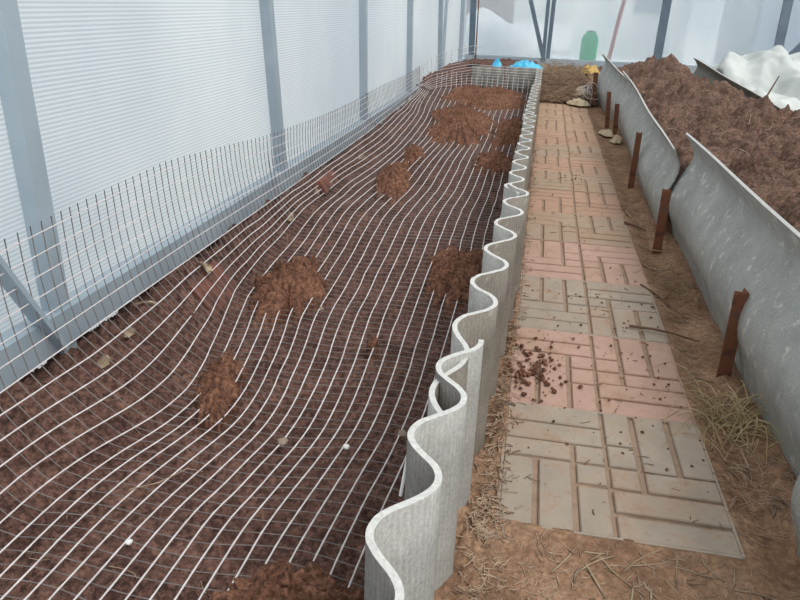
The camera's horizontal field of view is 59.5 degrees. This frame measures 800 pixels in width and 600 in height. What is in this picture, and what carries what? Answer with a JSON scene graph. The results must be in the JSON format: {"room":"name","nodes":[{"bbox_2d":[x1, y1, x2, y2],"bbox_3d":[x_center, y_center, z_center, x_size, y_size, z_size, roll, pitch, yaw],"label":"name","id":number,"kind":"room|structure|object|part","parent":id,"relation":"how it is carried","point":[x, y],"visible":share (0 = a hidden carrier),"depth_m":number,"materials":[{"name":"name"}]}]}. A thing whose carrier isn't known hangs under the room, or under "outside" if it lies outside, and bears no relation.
{"room":"greenhouse","nodes":[
{"label":"greenhouse","id":0,"kind":"room"},
{"bbox_2d":[0,0,466,391],"bbox_3d":[-0.090,-2.122,4.656,0.088,1.997,10.900,6,24,9],"label":"wall","id":1,"kind":"structure","parent":0,"point":[96,95],"depth_m":2.08,"materials":[{"name":"plastic"}]},
{"bbox_3d":[-0.810,-0.737,1.368,0.040,1.981,0.077,6,24,9],"label":"post","id":2,"kind":"part","parent":1,"relation":"part of","materials":[{"name":"metal"}]},
{"bbox_3d":[-0.527,-1.294,2.691,0.040,1.987,0.337,6,24,9],"label":"post","id":3,"kind":"part","parent":1,"relation":"part of","materials":[{"name":"metal"}]},
{"bbox_3d":[-0.218,-1.902,4.133,0.040,1.984,0.202,6,24,9],"label":"post","id":4,"kind":"part","parent":1,"relation":"part of","materials":[{"name":"metal"}]},
{"bbox_3d":[0.085,-2.498,5.545,0.040,1.988,0.310,6,24,9],"label":"post","id":5,"kind":"part","parent":1,"relation":"part of","materials":[{"name":"metal"}]},
{"bbox_3d":[0.420,-3.157,7.111,0.040,1.997,0.568,6,24,9],"label":"post","id":6,"kind":"part","parent":1,"relation":"part of","materials":[{"name":"metal"}]},
{"bbox_3d":[0.516,-3.413,7.549,0.030,1.854,0.200,6,24,9],"label":"post","id":7,"kind":"part","parent":1,"relation":"part of","materials":[{"name":"metal"}]},
{"bbox_3d":[0.818,-3.940,8.968,0.040,1.994,0.334,6,24,9],"label":"post","id":8,"kind":"part","parent":1,"relation":"part of","materials":[{"name":"metal"}]},
{"bbox_2d":[0,58,536,599],"bbox_3d":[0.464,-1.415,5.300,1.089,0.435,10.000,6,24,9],"label":"soil","id":9,"kind":"object","parent":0,"point":[18,464],"visible":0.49,"depth_m":1.69,"materials":[{"name":"brown soil"}]},
{"bbox_2d":[97,355,110,368],"bbox_3d":[-0.734,0.154,1.735,0.032,0.036,0.030,-2,24,-11],"label":"scrap","id":10,"kind":"object","parent":9,"relation":"on","point":[103,362],"visible":0.91,"depth_m":1.73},
{"bbox_2d":[124,326,134,337],"bbox_3d":[-0.713,0.082,1.850,0.027,0.023,0.041,0,23,-5],"label":"scrap","id":11,"kind":"object","parent":9,"relation":"on","point":[129,332],"visible":0.7,"depth_m":1.84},
{"bbox_2d":[135,301,156,304],"bbox_3d":[-0.707,0.007,1.949,0.057,0.018,0.019,-5,24,-16],"label":"scrap","id":12,"kind":"object","parent":9,"relation":"on","point":[141,302],"visible":1,"depth_m":1.94,"materials":[{"name":"beige"}]},
{"bbox_2d":[199,261,211,272],"bbox_3d":[-0.616,-0.109,2.225,0.031,0.028,0.066,-16,29,-36],"label":"scrap","id":13,"kind":"object","parent":9,"relation":"on","point":[207,267],"visible":1,"depth_m":2.22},
{"bbox_2d":[188,261,236,315],"bbox_3d":[-0.620,-0.023,2.258,0.123,0.143,0.225,4,23,5],"label":"brick","id":14,"kind":"object","parent":9,"relation":"in","point":[217,272],"visible":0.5,"depth_m":2.23,"materials":[{"name":"brown brick"}]},
{"bbox_2d":[193,351,248,436],"bbox_3d":[-0.474,0.220,1.835,0.128,0.093,0.403,1,23,-4],"label":"soil mound","id":15,"kind":"object","parent":9,"relation":"on","point":[218,388],"visible":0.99,"depth_m":1.78,"materials":[{"name":"brown soil"}]},
{"bbox_2d":[0,137,489,599],"bbox_3d":[-0.278,-0.016,1.809,1.025,0.484,2.287,6,24,9],"label":"netting","id":16,"kind":"object","parent":9,"relation":"on","point":[263,141],"visible":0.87,"depth_m":1.67,"materials":[{"name":"white metal"}]},
{"bbox_2d":[125,539,132,544],"bbox_3d":[-0.500,0.445,1.291,0.014,0.008,0.015,6,24,9],"label":"crumb","id":17,"kind":"object","parent":16,"relation":"on","point":[128,541],"visible":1,"depth_m":1.29,"materials":[{"name":"white"}]},
{"bbox_2d":[129,468,202,489],"bbox_3d":[-0.488,0.372,1.462,0.150,0.011,0.014,-11,26,-28],"label":"stalk","id":18,"kind":"object","parent":16,"relation":"on","point":[186,468],"visible":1,"depth_m":1.45,"materials":[{"name":"brown plant"}]},
{"bbox_2d":[343,444,349,448],"bbox_3d":[-0.122,0.332,1.587,0.015,0.010,0.016,-6,25,-18],"label":"crumb","id":19,"kind":"object","parent":16,"relation":"on","point":[345,446],"visible":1,"depth_m":1.58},
{"bbox_2d":[366,335,378,359],"bbox_3d":[-0.082,0.138,2.044,0.038,0.076,0.051,6,24,9],"label":"clod","id":20,"kind":"object","parent":16,"relation":"on","point":[373,343],"visible":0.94,"depth_m":2.03,"materials":[{"name":"brown soil"}]},
{"bbox_2d":[399,460,405,496],"bbox_3d":[0.018,0.292,1.237,0.067,0.093,0.026,-20,31,-41],"label":"wire","id":21,"kind":"object","parent":16,"relation":"attached to","point":[404,470],"visible":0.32,"depth_m":1.22,"materials":[{"name":"white metal"}]},
{"bbox_2d":[20,123,482,595],"bbox_3d":[-0.050,-0.349,3.032,0.895,0.215,4.497,6,24,9],"label":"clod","id":22,"kind":"object","parent":9,"relation":"on","point":[386,123],"visible":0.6,"depth_m":1.66,"materials":[{"name":"soil"}]},
{"bbox_2d":[277,437,288,445],"bbox_3d":[-0.269,0.326,1.605,0.028,0.017,0.026,-11,26,-27],"label":"stone","id":23,"kind":"object","parent":9,"relation":"on","point":[282,441],"visible":1,"depth_m":1.60,"materials":[{"name":"beige stone"}]},
{"bbox_2d":[208,558,363,599],"bbox_3d":[-0.194,0.516,1.149,0.301,0.106,0.282,6,24,9],"label":"soil mound","id":24,"kind":"object","parent":9,"relation":"on","point":[278,580],"visible":0.98,"depth_m":1.17,"materials":[{"name":"brown soil"}]},
{"bbox_2d":[247,256,328,330],"bbox_3d":[-0.372,-0.068,2.416,0.288,0.144,0.554,6,24,9],"label":"soil mound","id":25,"kind":"object","parent":9,"relation":"on","point":[292,283],"visible":0.99,"depth_m":2.32,"materials":[{"name":"brown soil"}]},
{"bbox_2d":[286,212,293,221],"bbox_3d":[-0.460,-0.351,2.962,0.029,0.036,0.051,10,24,18],"label":"scrap","id":26,"kind":"object","parent":9,"relation":"on","point":[290,217],"visible":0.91,"depth_m":2.95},
{"bbox_2d":[311,169,337,195],"bbox_3d":[-0.378,-0.568,3.437,0.101,0.097,0.260,5,23,7],"label":"brick","id":27,"kind":"object","parent":9,"relation":"on","point":[324,183],"visible":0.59,"depth_m":3.37,"materials":[{"name":"red brick"}]},
{"bbox_2d":[267,94,516,242],"bbox_3d":[0.115,-0.772,3.596,1.018,0.378,1.808,6,24,9],"label":"netting","id":28,"kind":"object","parent":9,"relation":"on","point":[468,150],"visible":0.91,"depth_m":3.41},
{"bbox_2d":[373,160,412,207],"bbox_3d":[-0.034,-0.633,3.622,0.212,0.135,0.756,2,23,-1],"label":"soil mound","id":29,"kind":"object","parent":9,"relation":"on","point":[393,181],"visible":0.98,"depth_m":3.47,"materials":[{"name":"brown soil"}]},
{"bbox_2d":[397,430,406,437],"bbox_3d":[0.005,0.312,1.635,0.025,0.015,0.025,6,24,9],"label":"stone","id":30,"kind":"object","parent":9,"relation":"on","point":[402,433],"visible":0.99,"depth_m":1.63,"materials":[{"name":"stone"}]},
{"bbox_2d":[402,144,424,170],"bbox_3d":[0.082,-0.844,4.085,0.154,0.109,0.434,6,24,9],"label":"soil mound","id":31,"kind":"object","parent":9,"relation":"on","point":[411,153],"visible":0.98,"depth_m":4.02,"materials":[{"name":"brown soil"}]},
{"bbox_2d":[364,339,483,599],"bbox_3d":[0.002,0.446,0.868,0.060,0.516,0.798,7,24,12],"label":"sheet","id":32,"kind":"object","parent":9,"relation":"on","point":[410,543],"visible":0.89,"depth_m":0.85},
{"bbox_2d":[366,68,533,148],"bbox_3d":[0.495,-1.539,5.336,1.031,0.307,2.210,6,24,9],"label":"netting","id":33,"kind":"object","parent":9,"relation":"on","point":[423,115],"visible":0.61,"depth_m":5.22,"materials":[{"name":"grey metal"}]},
{"bbox_2d":[423,245,482,314],"bbox_3d":[0.191,-0.094,2.560,0.281,0.117,0.513,10,25,18],"label":"soil mound","id":34,"kind":"object","parent":9,"relation":"on","point":[451,271],"visible":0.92,"depth_m":2.47,"materials":[{"name":"brown soil"}]},
{"bbox_2d":[422,102,496,152],"bbox_3d":[0.425,-1.260,4.958,0.549,0.171,1.584,6,24,9],"label":"soil mound","id":35,"kind":"object","parent":9,"relation":"on","point":[460,123],"visible":0.97,"depth_m":4.74,"materials":[{"name":"brown soil"}]},
{"bbox_2d":[419,45,534,89],"bbox_3d":[0.668,-2.051,6.182,1.029,0.365,0.215,-1,23,-8],"label":"netting","id":36,"kind":"object","parent":9,"relation":"on","point":[521,81],"visible":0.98,"depth_m":6.21,"materials":[{"name":"grey metal"}]},
{"bbox_2d":[427,183,528,453],"bbox_3d":[0.201,0.133,1.615,0.066,0.516,1.303,7,24,12],"label":"sheet","id":37,"kind":"object","parent":9,"relation":"on","point":[492,292],"visible":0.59,"depth_m":1.41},
{"bbox_2d":[435,84,526,116],"bbox_3d":[0.706,-1.687,5.860,0.831,0.157,1.195,6,24,9],"label":"soil mound","id":38,"kind":"object","parent":9,"relation":"on","point":[495,98],"visible":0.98,"depth_m":5.76,"materials":[{"name":"brown soil"}]},
{"bbox_2d":[472,66,504,87],"bbox_3d":[0.787,-1.935,6.316,0.285,0.326,0.040,6,24,9],"label":"sheet","id":39,"kind":"object","parent":9,"relation":"on","point":[489,72],"visible":0.51,"depth_m":6.28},
{"bbox_2d":[471,150,513,181],"bbox_3d":[0.547,-0.779,3.964,0.296,0.118,0.589,6,24,9],"label":"soil mound","id":40,"kind":"object","parent":9,"relation":"on","point":[498,162],"visible":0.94,"depth_m":3.85,"materials":[{"name":"brown soil"}]},
{"bbox_2d":[491,58,501,66],"bbox_3d":[0.898,-2.196,6.465,0.101,0.075,0.185,6,24,9],"label":"bag","id":41,"kind":"object","parent":9,"relation":"on","point":[496,63],"visible":0.95,"depth_m":6.44,"materials":[{"name":"plastic"}]},
{"bbox_2d":[487,116,522,152],"bbox_3d":[0.758,-1.142,4.739,0.284,0.148,1.118,6,24,9],"label":"soil mound","id":42,"kind":"object","parent":9,"relation":"on","point":[508,132],"visible":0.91,"depth_m":4.58,"materials":[{"name":"brown soil"}]},
{"bbox_2d":[501,114,535,213],"bbox_3d":[0.491,-0.403,2.901,0.058,0.506,1.702,6,24,10],"label":"sheet","id":43,"kind":"object","parent":9,"relation":"on","point":[519,175],"visible":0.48,"depth_m":2.59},
{"bbox_2d":[504,66,536,92],"bbox_3d":[1.071,-1.912,6.276,0.270,0.336,0.040,6,24,9],"label":"sheet","id":44,"kind":"object","parent":9,"relation":"in","point":[510,82],"visible":0.59,"depth_m":6.25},
{"bbox_2d":[510,60,543,68],"bbox_3d":[1.162,-2.177,6.455,0.230,0.075,0.276,-18,30,-39],"label":"bag","id":45,"kind":"object","parent":9,"relation":"on","point":[523,63],"visible":0.93,"depth_m":6.43,"materials":[{"name":"plastic"}]},
{"bbox_2d":[522,84,539,127],"bbox_3d":[0.796,-1.002,4.330,0.053,0.500,1.624,6,24,10],"label":"sheet","id":46,"kind":"object","parent":9,"relation":"on","point":[532,103],"visible":0.29,"depth_m":4.08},
{"bbox_2d":[534,68,542,122],"bbox_3d":[1.092,-1.555,5.649,0.056,0.496,1.421,6,24,9],"label":"sheet","id":47,"kind":"object","parent":9,"relation":"on","point":[538,77],"visible":0.31,"depth_m":5.24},
{"bbox_2d":[434,65,799,599],"bbox_3d":[2.764,-1.151,4.918,3.850,0.063,10.000,6,24,9],"label":"floor","id":48,"kind":"structure","parent":0,"point":[780,562],"depth_m":1.16,"materials":[{"name":"soil"}]},
{"bbox_2d":[441,146,540,599],"bbox_3d":[0.454,-0.243,2.614,0.116,0.022,3.618,6,24,9],"label":"litter","id":49,"kind":"object","parent":48,"relation":"on","point":[480,524],"visible":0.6,"depth_m":1.23,"materials":[{"name":"beige plant"}]},
{"bbox_2d":[539,103,587,111],"bbox_3d":[1.375,-1.607,5.918,0.394,0.045,0.390,6,23,10],"label":"paving slab","id":50,"kind":"object","parent":48,"relation":"on","point":[560,107],"visible":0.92,"depth_m":5.88,"materials":[{"name":"beige concrete"}]},
{"bbox_2d":[566,98,589,105],"bbox_3d":[1.526,-1.698,5.984,0.176,0.052,0.224,0,23,-5],"label":"stone","id":51,"kind":"object","parent":50,"relation":"on","point":[577,102],"visible":1,"depth_m":5.93,"materials":[{"name":"beige stone"}]},
{"bbox_2d":[539,109,589,118],"bbox_3d":[1.295,-1.456,5.565,0.394,0.045,0.390,6,24,9],"label":"paving slab","id":52,"kind":"object","parent":48,"relation":"on","point":[565,114],"visible":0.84,"depth_m":5.56,"materials":[{"name":"beige concrete"}]},
{"bbox_2d":[538,116,592,127],"bbox_3d":[1.223,-1.307,5.211,0.394,0.046,0.390,6,24,9],"label":"paving slab","id":53,"kind":"object","parent":48,"relation":"on","point":[546,120],"visible":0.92,"depth_m":5.20,"materials":[{"name":"beige concrete"}]},
{"bbox_2d":[536,124,595,136],"bbox_3d":[1.143,-1.157,4.858,0.394,0.046,0.390,6,24,9],"label":"paving slab","id":54,"kind":"object","parent":48,"relation":"on","point":[548,129],"visible":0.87,"depth_m":4.85,"materials":[{"name":"beige concrete"}]},
{"bbox_2d":[535,133,599,147],"bbox_3d":[1.069,-1.008,4.503,0.394,0.046,0.390,6,24,9],"label":"paving slab","id":55,"kind":"object","parent":48,"relation":"on","point":[587,141],"visible":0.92,"depth_m":4.49,"materials":[{"name":"beige concrete"}]},
{"bbox_2d":[538,60,597,106],"bbox_3d":[1.595,-2.139,6.757,0.566,0.313,1.736,6,24,9],"label":"heap","id":56,"kind":"object","parent":48,"relation":"on","point":[558,85],"visible":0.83,"depth_m":6.33,"materials":[{"name":"soil"}]},
{"bbox_2d":[573,86,586,95],"bbox_3d":[1.601,-1.860,6.211,0.141,0.085,0.152,8,24,13],"label":"rag","id":57,"kind":"object","parent":56,"relation":"on","point":[578,88],"visible":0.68,"depth_m":6.17,"materials":[{"name":"beige fabric"}]},
{"bbox_2d":[580,65,599,73],"bbox_3d":[1.828,-2.223,6.736,0.185,0.083,0.190,-9,26,-24],"label":"bag","id":58,"kind":"object","parent":56,"relation":"on","point":[593,68],"visible":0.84,"depth_m":6.70,"materials":[{"name":"plastic"}]},
{"bbox_2d":[535,143,603,160],"bbox_3d":[0.996,-0.860,4.149,0.394,0.046,0.390,6,24,9],"label":"paving slab","id":59,"kind":"object","parent":48,"relation":"on","point":[562,151],"visible":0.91,"depth_m":4.13,"materials":[{"name":"concrete"}]},
{"bbox_2d":[533,156,609,175],"bbox_3d":[0.916,-0.710,3.796,0.394,0.046,0.390,6,24,9],"label":"paving slab","id":60,"kind":"object","parent":48,"relation":"on","point":[571,165],"visible":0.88,"depth_m":3.78,"materials":[{"name":"beige concrete"}]},
{"bbox_2d":[530,170,616,194],"bbox_3d":[0.844,-0.563,3.440,0.394,0.045,0.390,6,24,10],"label":"paving slab","id":61,"kind":"object","parent":48,"relation":"on","point":[597,183],"visible":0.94,"depth_m":3.41,"materials":[{"name":"concrete"}]},
{"bbox_2d":[503,115,723,530],"bbox_3d":[0.841,-0.578,3.417,0.401,0.002,4.957,6,24,9],"label":"soil crumbs","id":62,"kind":"object","parent":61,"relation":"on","point":[554,115],"visible":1,"depth_m":1.64,"materials":[{"name":"brown soil"}]},
{"bbox_2d":[529,188,623,217],"bbox_3d":[0.765,-0.411,3.088,0.394,0.046,0.390,6,24,10],"label":"paving slab","id":63,"kind":"object","parent":48,"relation":"on","point":[579,203],"visible":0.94,"depth_m":3.06,"materials":[{"name":"concrete"}]},
{"bbox_2d":[526,211,634,247],"bbox_3d":[0.688,-0.263,2.734,0.394,0.046,0.390,6,23,9],"label":"paving slab","id":64,"kind":"object","parent":48,"relation":"on","point":[576,228],"visible":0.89,"depth_m":2.70,"materials":[{"name":"concrete"}]},
{"bbox_2d":[521,239,648,286],"bbox_3d":[0.614,-0.113,2.380,0.394,0.046,0.390,6,23,9],"label":"paving slab","id":65,"kind":"object","parent":48,"relation":"on","point":[562,260],"visible":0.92,"depth_m":2.35,"materials":[{"name":"concrete"}]},
{"bbox_2d":[576,82,597,106],"bbox_3d":[1.635,-1.800,6.103,0.153,0.205,0.182,-4,24,-13],"label":"wire tangle","id":66,"kind":"object","parent":48,"relation":"on","point":[583,91],"visible":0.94,"depth_m":6.07,"materials":[{"name":"grey metal"}]},
{"bbox_2d":[517,275,667,343],"bbox_3d":[0.540,0.035,2.025,0.394,0.046,0.390,6,24,9],"label":"paving slab","id":67,"kind":"object","parent":48,"relation":"on","point":[564,308],"visible":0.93,"depth_m":1.99,"materials":[{"name":"concrete"}]},
{"bbox_2d":[591,72,598,106],"bbox_3d":[1.684,-1.774,6.097,0.050,0.404,0.029,4,23,4],"label":"stake","id":68,"kind":"object","parent":48,"relation":"in","point":[595,78],"visible":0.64,"depth_m":6.05,"materials":[{"name":"metal"}]},
{"bbox_2d":[507,327,694,423],"bbox_3d":[0.462,0.185,1.672,0.394,0.046,0.390,6,24,10],"label":"paving slab","id":69,"kind":"object","parent":48,"relation":"on","point":[576,362],"visible":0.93,"depth_m":1.64,"materials":[{"name":"concrete"}]},
{"bbox_2d":[598,129,613,136],"bbox_3d":[1.408,-1.147,4.762,0.110,0.034,0.225,6,24,9],"label":"stone","id":70,"kind":"object","parent":48,"relation":"on","point":[608,133],"visible":0.93,"depth_m":4.71,"materials":[{"name":"beige stone"}]},
{"bbox_2d":[605,91,610,128],"bbox_3d":[1.496,-1.318,5.064,0.050,0.369,0.024,6,24,9],"label":"stake","id":71,"kind":"object","parent":48,"relation":"in","point":[608,101],"visible":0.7,"depth_m":5.03,"materials":[{"name":"metal"}]},
{"bbox_2d":[597,53,628,120],"bbox_3d":[1.678,-1.610,5.549,0.089,0.569,1.598,5,23,6],"label":"sheet","id":72,"kind":"object","parent":48,"relation":"on","point":[610,79],"visible":0.63,"depth_m":5.63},
{"bbox_2d":[612,104,619,134],"bbox_3d":[1.439,-1.148,4.705,0.042,0.336,0.023,2,23,-1],"label":"stake","id":73,"kind":"object","parent":48,"relation":"in","point":[616,111],"visible":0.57,"depth_m":4.67,"materials":[{"name":"metal"}]},
{"bbox_2d":[610,134,622,143],"bbox_3d":[1.390,-1.035,4.486,0.087,0.046,0.116,-2,24,-9],"label":"stone","id":74,"kind":"object","parent":48,"relation":"on","point":[617,139],"visible":1,"depth_m":4.46,"materials":[{"name":"beige stone"}]},
{"bbox_2d":[496,401,745,559],"bbox_3d":[0.387,0.332,1.317,0.394,0.045,0.390,6,24,9],"label":"paving slab","id":75,"kind":"object","parent":48,"relation":"on","point":[641,507],"visible":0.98,"depth_m":1.27,"materials":[{"name":"concrete"}]},
{"bbox_2d":[627,132,641,188],"bbox_3d":[1.120,-0.615,3.372,0.030,0.386,0.020,4,23,4],"label":"stake","id":76,"kind":"object","parent":48,"relation":"in","point":[638,137],"visible":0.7,"depth_m":3.34,"materials":[{"name":"metal"}]},
{"bbox_2d":[624,221,645,229],"bbox_3d":[0.924,-0.291,2.754,0.010,0.009,0.106,-11,27,-28],"label":"twig","id":77,"kind":"object","parent":48,"relation":"on","point":[625,222],"visible":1,"depth_m":2.76,"materials":[{"name":"brown wood"}]},
{"bbox_2d":[484,123,799,599],"bbox_3d":[0.847,-0.422,3.080,0.569,0.032,4.793,6,24,9],"label":"litter","id":78,"kind":"object","parent":48,"relation":"on","point":[739,533],"visible":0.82,"depth_m":1.14,"materials":[{"name":"beige plant"}]},
{"bbox_2d":[615,71,679,224],"bbox_3d":[1.300,-0.855,3.841,0.097,0.546,2.704,7,24,11],"label":"sheet","id":79,"kind":"object","parent":48,"relation":"on","point":[658,166],"visible":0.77,"depth_m":3.22,"materials":[{"name":"grey metal"}]},
{"bbox_2d":[639,245,665,251],"bbox_3d":[0.902,-0.182,2.501,0.099,0.007,0.016,18,28,32],"label":"twig","id":80,"kind":"object","parent":48,"relation":"on","point":[639,245],"visible":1,"depth_m":2.50,"materials":[{"name":"wood"}]},
{"bbox_2d":[652,188,671,253],"bbox_3d":[0.921,-0.227,2.499,0.034,0.349,0.027,3,23,2],"label":"stake","id":81,"kind":"object","parent":48,"relation":"in","point":[666,193],"visible":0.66,"depth_m":2.46,"materials":[{"name":"metal"}]},
{"bbox_2d":[547,261,778,599],"bbox_3d":[0.579,0.164,1.697,0.433,0.030,1.645,6,24,9],"label":"straws","id":82,"kind":"object","parent":48,"relation":"on","point":[579,569],"visible":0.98,"depth_m":1.08,"materials":[{"name":"beige plant"}]},
{"bbox_2d":[640,284,687,319],"bbox_3d":[0.778,0.002,2.064,0.010,0.008,0.251,-3,24,-12],"label":"twig","id":83,"kind":"object","parent":48,"relation":"on","point":[642,285],"visible":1,"depth_m":2.07,"materials":[{"name":"brown wood"}]},
{"bbox_2d":[629,324,699,341],"bbox_3d":[0.697,0.086,1.849,0.179,0.014,0.008,11,25,19],"label":"twig","id":84,"kind":"object","parent":48,"relation":"on","point":[631,326],"visible":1,"depth_m":1.85,"materials":[{"name":"brown wood"}]},
{"bbox_2d":[635,264,698,302],"bbox_3d":[0.871,-0.064,2.232,0.247,0.041,0.381,0,23,-4],"label":"dry grass","id":85,"kind":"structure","parent":48,"relation":"on","point":[649,273],"depth_m":2.21,"materials":[{"name":"beige plant"}]},
{"bbox_2d":[591,53,799,232],"bbox_3d":[2.096,-1.410,4.952,1.026,0.548,10.000,6,24,9],"label":"soil","id":86,"kind":"object","parent":48,"relation":"on","point":[768,158],"visible":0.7,"depth_m":3.08,"materials":[{"name":"brown soil"}]},
{"bbox_2d":[628,63,799,199],"bbox_3d":[1.653,-0.965,3.548,0.676,0.218,5.859,6,24,9],"label":"clod","id":87,"kind":"object","parent":86,"relation":"on","point":[673,63],"visible":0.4,"depth_m":3.20,"materials":[{"name":"soil"}]},
{"bbox_2d":[693,57,781,109],"bbox_3d":[2.128,-0.967,4.197,0.094,0.625,4.754,7,24,10],"label":"sheet","id":88,"kind":"object","parent":86,"relation":"on","point":[702,70],"visible":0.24,"depth_m":5.34,"materials":[{"name":"grey metal"}]},
{"bbox_2d":[713,45,799,110],"bbox_3d":[3.167,-1.416,4.808,1.584,0.524,3.803,6,24,9],"label":"plastic film","id":89,"kind":"object","parent":86,"relation":"on","point":[756,71],"visible":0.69,"depth_m":5.25,"materials":[{"name":"white plastic"}]},
{"bbox_2d":[767,76,778,95],"bbox_3d":[2.021,-1.152,3.811,0.086,0.133,0.012,-11,26,-28],"label":"stick","id":90,"kind":"object","parent":86,"relation":"in","point":[768,93],"visible":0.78,"depth_m":3.81,"materials":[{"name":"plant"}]},
{"bbox_2d":[654,362,785,463],"bbox_3d":[0.705,0.219,1.502,0.336,0.083,0.374,6,24,9],"label":"dry grass","id":91,"kind":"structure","parent":48,"relation":"on","point":[739,412],"depth_m":1.45,"materials":[{"name":"beige plant"}]},
{"bbox_2d":[716,288,748,377],"bbox_3d":[0.770,0.133,1.660,0.036,0.339,0.029,1,23,-4],"label":"stake","id":92,"kind":"object","parent":48,"relation":"in","point":[730,344],"visible":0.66,"depth_m":1.63,"materials":[{"name":"metal"}]},
{"bbox_2d":[668,133,799,477],"bbox_3d":[0.859,-0.003,1.767,0.097,0.561,1.934,6,24,9],"label":"sheet","id":93,"kind":"object","parent":48,"relation":"on","point":[730,239],"visible":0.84,"depth_m":1.65,"materials":[{"name":"grey metal"}]},
{"bbox_2d":[723,433,748,466],"bbox_3d":[0.660,0.290,1.372,0.007,0.013,0.108,1,23,-2],"label":"twig","id":94,"kind":"object","parent":48,"relation":"on","point":[724,434],"visible":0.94,"depth_m":1.37,"materials":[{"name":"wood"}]},
{"bbox_2d":[704,443,798,537],"bbox_3d":[0.666,0.332,1.283,0.262,0.046,0.289,6,24,9],"label":"dry grass","id":95,"kind":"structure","parent":48,"relation":"on","point":[762,474],"depth_m":1.28,"materials":[{"name":"plant"}]},
{"bbox_2d":[791,474,799,559],"bbox_3d":[0.584,0.440,0.771,0.086,0.545,0.689,6,24,9],"label":"sheet","id":96,"kind":"object","parent":48,"relation":"on","point":[795,498],"visible":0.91,"depth_m":1.07,"materials":[{"name":"grey metal"}]},
{"bbox_2d":[463,0,799,73],"bbox_3d":[3.290,-3.929,9.106,4.906,1.960,0.093,6,24,9],"label":"wall","id":97,"kind":"structure","parent":0,"point":[578,32],"depth_m":9.34,"materials":[{"name":"plastic"}]},
{"bbox_3d":[1.001,-4.172,9.487,0.140,1.952,0.040,6,24,9],"label":"post","id":98,"kind":"part","parent":97,"relation":"part of","materials":[{"name":"metal"}]},
{"bbox_3d":[1.070,-4.166,9.441,0.045,1.920,0.015,6,24,9],"label":"rod","id":99,"kind":"part","parent":97,"relation":"part of","materials":[{"name":"metal"}]},
{"bbox_3d":[1.984,-4.065,9.321,0.085,1.951,0.040,6,24,9],"label":"post","id":100,"kind":"part","parent":97,"relation":"part of","materials":[{"name":"metal"}]},
{"bbox_3d":[2.058,-4.057,9.309,0.060,1.950,0.040,6,24,9],"label":"post","id":101,"kind":"part","parent":97,"relation":"part of","materials":[{"name":"metal"}]},
{"bbox_3d":[3.281,-3.135,9.435,4.850,0.110,0.050,6,24,9],"label":"rail","id":102,"kind":"part","parent":97,"relation":"part of","materials":[{"name":"metal"}]},
{"bbox_3d":[3.468,-3.903,9.072,0.117,1.950,0.040,6,24,9],"label":"post","id":103,"kind":"part","parent":97,"relation":"part of","materials":[{"name":"metal"}]},
{"bbox_3d":[4.896,-3.747,8.831,0.135,1.951,0.040,6,24,9],"label":"post","id":104,"kind":"part","parent":97,"relation":"part of","materials":[{"name":"metal"}]}
]}

